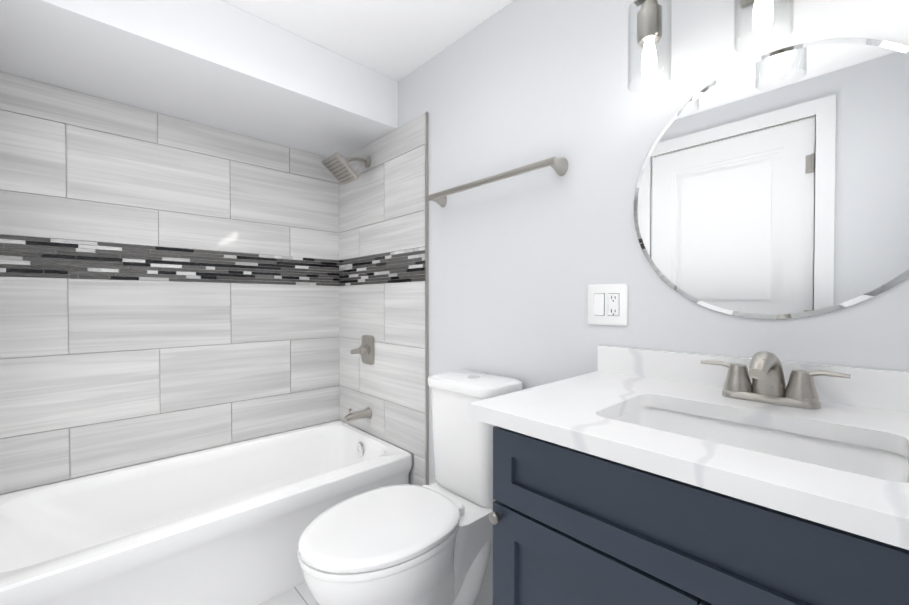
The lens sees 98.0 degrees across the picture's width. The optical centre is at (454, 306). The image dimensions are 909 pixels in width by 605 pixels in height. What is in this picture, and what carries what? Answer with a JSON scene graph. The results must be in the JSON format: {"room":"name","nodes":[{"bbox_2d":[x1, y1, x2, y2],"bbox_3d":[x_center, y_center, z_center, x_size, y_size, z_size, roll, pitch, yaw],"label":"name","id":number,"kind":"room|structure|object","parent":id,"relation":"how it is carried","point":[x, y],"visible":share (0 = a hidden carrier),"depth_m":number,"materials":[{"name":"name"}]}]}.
{"room":"bathroom","nodes":[
{"label":"bathroom","id":0,"kind":"room"},
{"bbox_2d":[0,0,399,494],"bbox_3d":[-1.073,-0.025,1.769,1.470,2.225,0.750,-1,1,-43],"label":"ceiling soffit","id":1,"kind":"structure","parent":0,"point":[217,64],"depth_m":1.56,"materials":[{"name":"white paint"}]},
{"bbox_2d":[0,72,339,493],"bbox_3d":[-1.260,-0.093,1.960,1.500,1.615,0.012,-1,1,-43],"label":"wall tile","id":2,"kind":"structure","parent":1,"relation":"attached to","point":[169,286],"depth_m":1.82,"materials":[{"name":"tile"}]},
{"bbox_2d":[258,582,317,604],"bbox_3d":[-0.323,1.127,0.978,1.700,0.060,2.950,-1,1,-43],"label":"floor","id":3,"kind":"structure","parent":0,"point":[299,594],"depth_m":1.48,"materials":[{"name":"tile"}]},
{"bbox_2d":[0,420,411,604],"bbox_3d":[-0.996,0.903,1.692,1.472,0.370,0.756,-1,1,-43],"label":"bathtub","id":4,"kind":"object","parent":3,"relation":"on","point":[226,524],"visible":0.83,"depth_m":1.52,"materials":[{"name":"white ceramic"}]},
{"bbox_2d":[297,370,522,604],"bbox_3d":[-0.122,0.676,1.284,0.754,0.834,0.384,-1,1,-43],"label":"toilet","id":5,"kind":"object","parent":3,"relation":"on","point":[409,544],"visible":1,"depth_m":1.24,"materials":[{"name":"white ceramic"}]},
{"bbox_2d":[470,345,908,604],"bbox_3d":[0.527,0.614,0.734,0.583,0.973,0.830,-1,1,-43],"label":"bathroom vanity","id":6,"kind":"object","parent":3,"relation":"on","point":[628,476],"visible":0.98,"depth_m":0.66,"materials":[{"name":"grey paint"}]},
{"bbox_2d":[701,351,851,408],"bbox_3d":[0.643,0.149,0.821,0.154,0.110,0.253,-1,1,-43],"label":"faucet","id":7,"kind":"object","parent":6,"relation":"on","point":[765,372],"visible":1,"depth_m":0.82,"materials":[{"name":"silver metal"}]},
{"bbox_2d":[221,0,513,81],"bbox_3d":[-0.323,-1.157,0.949,1.700,0.060,2.950,-1,1,-43],"label":"ceiling","id":8,"kind":"structure","parent":0,"point":[397,40],"depth_m":1.59,"materials":[{"name":"white paint"}]},
{"bbox_2d":[400,0,908,484],"bbox_3d":[0.260,-0.022,1.511,0.100,2.225,2.950,-1,1,-43],"label":"wall","id":9,"kind":"structure","parent":0,"point":[520,264],"depth_m":1.30,"materials":[{"name":"white paint"}]},
{"bbox_2d":[339,113,424,485],"bbox_3d":[-0.423,0.090,2.158,0.012,1.985,0.851,-1,1,-43],"label":"wall tiles","id":10,"kind":"structure","parent":9,"relation":"attached to","point":[382,249],"depth_m":2.07,"materials":[{"name":"tile"}]},
{"bbox_2d":[322,152,370,184],"bbox_3d":[-0.567,-0.751,2.119,0.234,0.166,0.160,-1,1,-43],"label":"shower head","id":11,"kind":"object","parent":10,"relation":"attached to","point":[339,168],"visible":1,"depth_m":2.08},
{"bbox_2d":[344,407,371,422],"bbox_3d":[-0.534,0.591,2.166,0.145,0.076,0.068,-1,1,-43],"label":"tub spout","id":12,"kind":"object","parent":10,"relation":"attached to","point":[357,415],"visible":1,"depth_m":2.15,"materials":[{"name":"silver metal"}]},
{"bbox_2d":[350,335,373,364],"bbox_3d":[-0.516,0.242,2.206,0.057,0.160,0.164,-1,1,-43],"label":"shower valve","id":13,"kind":"object","parent":10,"relation":"attached to","point":[366,349],"visible":1,"depth_m":2.18,"materials":[{"name":"silver metal"}]},
{"bbox_2d":[425,112,428,484],"bbox_3d":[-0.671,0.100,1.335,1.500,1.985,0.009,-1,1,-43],"label":"trim","id":14,"kind":"structure","parent":9,"relation":"attached to","point":[426,322],"depth_m":1.84,"materials":[{"name":"silver metal"}]},
{"bbox_2d":[427,156,567,206],"bbox_3d":[0.126,-0.470,1.516,0.078,0.062,0.647,-1,1,-43],"label":"towel rail","id":15,"kind":"object","parent":9,"relation":"attached to","point":[559,166],"visible":1,"depth_m":1.40,"materials":[{"name":"silver metal"}]},
{"bbox_2d":[588,284,627,325],"bbox_3d":[0.465,-0.006,1.210,0.010,0.125,0.125,-1,1,-43],"label":"outlet","id":16,"kind":"object","parent":9,"relation":"attached to","point":[607,304],"visible":1,"depth_m":1.20,"materials":[{"name":"white plastic"}]},
{"bbox_2d":[628,0,793,91],"bbox_3d":[0.678,-0.727,0.859,0.168,0.320,0.562,-1,1,-43],"label":"sconce","id":17,"kind":"object","parent":9,"relation":"attached to","point":[649,25],"visible":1,"depth_m":0.98,"materials":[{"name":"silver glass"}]},
{"bbox_2d":[634,38,908,318],"bbox_3d":[0.734,-0.280,0.924,0.006,0.620,0.620,-1,1,-43],"label":"mirror","id":18,"kind":"object","parent":9,"relation":"attached to","point":[773,185],"visible":1,"depth_m":0.90,"materials":[{"name":"silver mirror"}]}
]}

